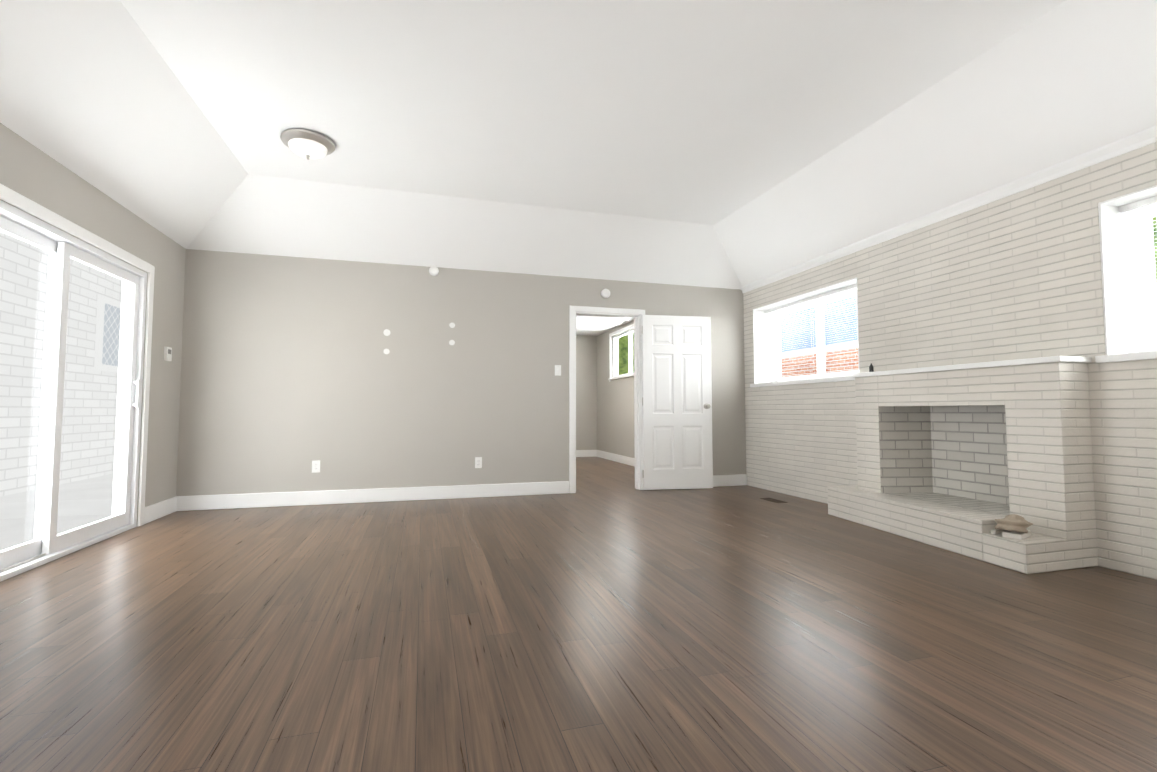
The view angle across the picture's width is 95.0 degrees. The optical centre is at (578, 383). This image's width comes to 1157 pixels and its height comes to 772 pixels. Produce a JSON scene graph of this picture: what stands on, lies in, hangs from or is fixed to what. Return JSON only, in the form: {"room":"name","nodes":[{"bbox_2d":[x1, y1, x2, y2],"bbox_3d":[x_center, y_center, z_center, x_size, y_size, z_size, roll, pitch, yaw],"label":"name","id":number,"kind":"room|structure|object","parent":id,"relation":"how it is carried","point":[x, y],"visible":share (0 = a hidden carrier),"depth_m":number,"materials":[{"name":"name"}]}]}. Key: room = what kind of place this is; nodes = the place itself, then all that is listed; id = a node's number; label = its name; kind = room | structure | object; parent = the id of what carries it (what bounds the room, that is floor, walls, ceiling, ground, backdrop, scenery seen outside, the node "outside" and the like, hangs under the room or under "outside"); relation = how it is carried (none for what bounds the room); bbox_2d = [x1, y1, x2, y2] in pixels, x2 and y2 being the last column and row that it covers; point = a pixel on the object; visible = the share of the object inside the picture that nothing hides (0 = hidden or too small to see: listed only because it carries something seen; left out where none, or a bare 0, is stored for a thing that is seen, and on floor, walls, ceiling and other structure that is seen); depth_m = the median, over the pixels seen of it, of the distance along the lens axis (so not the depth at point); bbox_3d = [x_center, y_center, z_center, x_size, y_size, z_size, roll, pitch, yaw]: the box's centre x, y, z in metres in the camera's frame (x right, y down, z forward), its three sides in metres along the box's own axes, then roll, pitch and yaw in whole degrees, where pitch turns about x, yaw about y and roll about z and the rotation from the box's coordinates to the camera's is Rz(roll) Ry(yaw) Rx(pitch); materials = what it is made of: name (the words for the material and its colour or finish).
{"room":"living room","nodes":[
{"label":"living room","id":0,"kind":"room"},
{"bbox_2d":[0,123,185,521],"bbox_3d":[-2.574,-0.340,0.860,0.150,2.600,8.700,1,-3,-16],"label":"wall","id":1,"kind":"structure","parent":0,"point":[28,170],"depth_m":4.34,"materials":[{"name":"grey paint"}]},
{"bbox_2d":[0,184,154,581],"bbox_3d":[-3.289,0.035,3.322,0.166,2.108,2.024,1,-3,-16],"label":"sliding door","id":2,"kind":"structure","parent":1,"relation":"attached to","point":[47,543],"depth_m":3.39,"materials":[{"name":"white plastic"}]},
{"bbox_2d":[144,496,176,523],"bbox_3d":[-2.492,0.892,0.812,0.016,0.135,8.384,1,-3,-16],"label":"baseboard","id":3,"kind":"structure","parent":1,"relation":"attached to","point":[155,511],"depth_m":4.53,"materials":[{"name":"white paint"}]},
{"bbox_2d":[164,347,171,360],"bbox_3d":[-3.585,-0.256,4.628,0.024,0.120,0.090,1,-3,-16],"label":"switch","id":4,"kind":"object","parent":1,"relation":"attached to","point":[167,353],"visible":1,"depth_m":4.60,"materials":[{"name":"white plastic"}]},
{"bbox_2d":[176,249,745,495],"bbox_3d":[-0.828,-0.085,5.818,5.990,2.600,0.150,1,-3,-16],"label":"wall","id":5,"kind":"structure","parent":0,"point":[291,371],"depth_m":5.41,"materials":[{"name":"grey paint"}]},
{"bbox_2d":[312,460,319,472],"bbox_3d":[-2.567,0.814,5.179,0.072,0.116,0.008,1,-3,-16],"label":"electrical outlet","id":6,"kind":"object","parent":5,"relation":"attached to","point":[315,466],"visible":1,"depth_m":5.18,"materials":[{"name":"white plastic"}]},
{"bbox_2d":[383,323,454,353],"bbox_3d":[-1.654,-0.471,5.516,0.715,0.358,0.001,1,-3,-16],"label":"wall mount","id":7,"kind":"object","parent":5,"relation":"attached to","point":[386,332],"depth_m":5.43,"materials":[{"name":"white plastic"}]},
{"bbox_2d":[429,266,438,275],"bbox_3d":[-1.522,-1.184,5.574,0.100,0.100,0.037,1,-3,-16],"label":"smoke detector","id":8,"kind":"object","parent":5,"relation":"attached to","point":[433,270],"visible":1,"depth_m":5.56,"materials":[{"name":"white plastic"}]},
{"bbox_2d":[177,474,746,510],"bbox_3d":[-0.805,1.142,5.676,5.990,0.135,0.016,1,-3,-16],"label":"baseboard","id":9,"kind":"structure","parent":5,"relation":"attached to","point":[229,501],"depth_m":5.31,"materials":[{"name":"white paint"}]},
{"bbox_2d":[475,457,481,467],"bbox_3d":[-1.060,0.841,5.620,0.072,0.116,0.008,1,-3,-16],"label":"electrical outlet","id":10,"kind":"object","parent":5,"relation":"attached to","point":[478,462],"visible":1,"depth_m":5.62,"materials":[{"name":"white plastic"}]},
{"bbox_2d":[555,365,560,375],"bbox_3d":[-0.229,-0.145,5.909,0.072,0.116,0.018,1,-3,-16],"label":"light switch","id":11,"kind":"object","parent":5,"relation":"attached to","point":[557,370],"visible":1,"depth_m":5.91,"materials":[{"name":"white plastic"}]},
{"bbox_2d":[601,289,609,297],"bbox_3d":[0.316,-1.036,6.105,0.110,0.110,0.037,1,-3,-16],"label":"door chime","id":12,"kind":"object","parent":5,"relation":"attached to","point":[605,293],"visible":1,"depth_m":6.09,"materials":[{"name":"white plastic"}]},
{"bbox_2d":[569,305,644,492],"bbox_3d":[0.319,0.181,6.141,0.924,2.110,0.186,1,-3,-16],"label":"door frame","id":13,"kind":"structure","parent":5,"relation":"attached to","point":[635,314],"depth_m":6.13,"materials":[{"name":"white paint"}]},
{"bbox_2d":[642,315,712,489],"bbox_3d":[1.162,0.214,6.179,0.850,2.025,0.199,1,-3,-16],"label":"door","id":14,"kind":"structure","parent":5,"relation":"in","point":[677,404],"depth_m":6.19,"materials":[{"name":"white paint"}]},
{"bbox_2d":[0,457,1156,771],"bbox_3d":[-0.189,1.184,4.011,6.540,0.120,13.550,1,-3,-16],"label":"floor","id":15,"kind":"structure","parent":0,"point":[606,617],"depth_m":2.07,"materials":[{"name":"brown wood"}]},
{"bbox_2d":[760,498,787,502],"bbox_3d":[1.986,1.192,5.393,0.116,0.005,0.290,1,-3,-16],"label":"floor vent","id":16,"kind":"object","parent":15,"relation":"in","point":[773,500],"visible":1,"depth_m":5.38,"materials":[{"name":"brown metal"}]},
{"bbox_2d":[828,356,1097,573],"bbox_3d":[2.544,0.499,3.900,0.583,1.237,1.765,1,-3,-16],"label":"fireplace","id":17,"kind":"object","parent":15,"relation":"on","point":[1045,401],"depth_m":3.29,"materials":[{"name":"white brick"}]},
{"bbox_2d":[869,363,873,371],"bbox_3d":[2.524,-0.130,4.565,0.034,0.086,0.033,1,-3,-16],"label":"bottle","id":18,"kind":"object","parent":17,"relation":"on","point":[871,368],"visible":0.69,"depth_m":4.55,"materials":[{"name":"black glass"}]},
{"bbox_2d":[879,405,1009,514],"bbox_3d":[2.803,0.519,3.912,0.428,0.701,0.985,1,-3,-16],"label":"firebox","id":19,"kind":"object","parent":17,"relation":"in","point":[953,455],"visible":0.69,"depth_m":4.19,"materials":[{"name":"brick"}]},
{"bbox_2d":[991,530,1030,539],"bbox_3d":[2.600,0.894,3.163,0.206,0.030,0.182,1,-3,-16],"label":"paver","id":20,"kind":"object","parent":17,"relation":"on","point":[1013,534],"visible":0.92,"depth_m":3.11,"materials":[{"name":"white brick"}]},
{"bbox_2d":[994,514,1032,532],"bbox_3d":[2.592,0.828,3.159,0.266,0.088,0.162,3,-4,-41],"label":"rag","id":21,"kind":"object","parent":20,"relation":"on","point":[1016,523],"visible":1,"depth_m":3.11,"materials":[{"name":"fabric"}]},
{"bbox_2d":[0,0,1156,289],"bbox_3d":[0.372,-1.716,1.794,6.057,0.585,8.470,1,-3,-16],"label":"ceiling","id":22,"kind":"structure","parent":0,"point":[732,144],"depth_m":3.39,"materials":[{"name":"white paint"}]},
{"bbox_2d":[280,129,334,159],"bbox_3d":[-1.985,-1.712,3.889,0.360,0.148,0.360,1,-3,-16],"label":"ceiling light","id":23,"kind":"object","parent":22,"relation":"attached to","point":[308,144],"visible":1,"depth_m":3.81,"materials":[{"name":"white glass"}]},
{"bbox_2d":[576,335,595,449],"bbox_3d":[-0.658,0.238,10.442,2.040,2.430,0.150,1,-3,-16],"label":"wall","id":24,"kind":"structure","parent":0,"point":[585,345],"depth_m":10.60,"materials":[{"name":"grey paint"}]},
{"bbox_2d":[576,450,595,456],"bbox_3d":[-0.649,1.380,10.300,2.070,0.135,0.016,1,-3,-16],"label":"baseboard","id":25,"kind":"structure","parent":24,"relation":"attached to","point":[579,453],"depth_m":10.52,"materials":[{"name":"white paint"}]},
{"bbox_2d":[576,315,633,335],"bbox_3d":[-0.061,-1.130,8.470,2.400,0.100,4.400,1,-3,-16],"label":"ceiling","id":26,"kind":"structure","parent":0,"point":[591,325],"depth_m":9.33,"materials":[{"name":"white paint"}]},
{"bbox_2d":[596,320,634,457],"bbox_3d":[1.018,0.150,8.721,0.150,2.430,4.400,1,-3,-16],"label":"wall","id":27,"kind":"structure","parent":0,"point":[604,413],"depth_m":9.83,"materials":[{"name":"grey paint"}]},
{"bbox_2d":[596,450,634,466],"bbox_3d":[0.955,1.291,8.576,0.021,0.135,4.230,1,-3,-16],"label":"baseboard","id":28,"kind":"structure","parent":27,"relation":"attached to","point":[609,456],"depth_m":9.49,"materials":[{"name":"white paint"}]},
{"bbox_2d":[608,324,633,380],"bbox_3d":[0.865,-0.527,9.128,0.135,0.903,1.740,1,-3,-16],"label":"window","id":29,"kind":"structure","parent":27,"relation":"in","point":[630,346],"depth_m":9.45,"materials":[{"name":"white paint"}]},
{"bbox_2d":[743,142,1156,579],"bbox_3d":[3.439,-0.249,2.618,0.400,2.600,8.700,1,-3,-16],"label":"brick wall","id":30,"kind":"structure","parent":0,"point":[1015,276],"depth_m":3.71,"materials":[{"name":"beige brick"}]},
{"bbox_2d":[750,277,859,386],"bbox_3d":[2.482,-0.467,5.687,0.350,0.955,1.680,1,-3,-16],"label":"window","id":31,"kind":"structure","parent":30,"relation":"in","point":[762,366],"depth_m":6.07,"materials":[{"name":"white paint"}]},
{"bbox_2d":[765,284,858,382],"bbox_3d":[2.511,-0.480,5.696,0.050,0.896,1.580,1,-3,-16],"label":"window blinds","id":32,"kind":"object","parent":31,"relation":"attached to","point":[820,296],"visible":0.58,"depth_m":5.66,"materials":[{"name":"white plastic"}]},
{"bbox_2d":[741,125,1156,292],"bbox_3d":[3.223,-1.374,2.612,0.050,0.075,8.400,1,-3,-16],"label":"crown molding","id":33,"kind":"structure","parent":30,"relation":"attached to","point":[1143,138],"depth_m":3.73,"materials":[{"name":"white paint"}]},
{"bbox_2d":[1095,185,1156,362],"bbox_3d":[3.449,-0.636,2.390,0.350,0.955,1.680,1,-3,-16],"label":"window","id":34,"kind":"structure","parent":30,"relation":"in","point":[1114,270],"depth_m":3.14,"materials":[{"name":"white paint"}]},
{"bbox_2d":[1119,196,1156,352],"bbox_3d":[3.478,-0.649,2.399,0.050,0.896,1.580,1,-3,-16],"label":"window blinds","id":35,"kind":"object","parent":34,"relation":"attached to","point":[1140,205],"visible":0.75,"depth_m":3.09,"materials":[{"name":"white plastic"}]},
{"label":"outside","id":36,"kind":"structure","parent":0,"visible":0},
{"bbox_2d":[0,474,113,550],"bbox_3d":[2.703,1.389,5.656,70.000,0.240,50.000,1,-3,-16],"label":"ground","id":37,"kind":"structure","parent":36,"point":[9,539],"depth_m":5.29,"materials":[{"name":"white concrete"}]},
{"bbox_2d":[0,231,121,496],"bbox_3d":[-9.124,-0.292,9.579,3.051,4.000,28.000,1,-3,-16],"label":"wall","id":38,"kind":"structure","parent":37,"relation":"on","point":[105,461],"depth_m":7.07,"materials":[{"name":"white brick"}]},
{"bbox_2d":[619,332,633,374],"bbox_3d":[2.552,-1.823,29.065,8.323,8.460,7.821,1,-3,-16],"label":"tree","id":39,"kind":"object","parent":37,"relation":"on","point":[623,351],"depth_m":25.87,"materials":[{"name":"green plant"}]},
{"bbox_2d":[782,341,858,376],"bbox_3d":[7.951,0.582,16.261,6.300,2.540,11.000,1,-3,-16],"label":"brick","id":40,"kind":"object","parent":37,"relation":"on","point":[843,366],"depth_m":12.61,"materials":[{"name":"red brick"}]},
{"bbox_2d":[1153,217,1156,288],"bbox_3d":[24.848,-4.047,23.288,9.815,12.308,9.599,1,-3,-16],"label":"tree","id":41,"kind":"object","parent":37,"relation":"on","point":[1154,233],"depth_m":21.38,"materials":[{"name":"green plant"}]}
]}

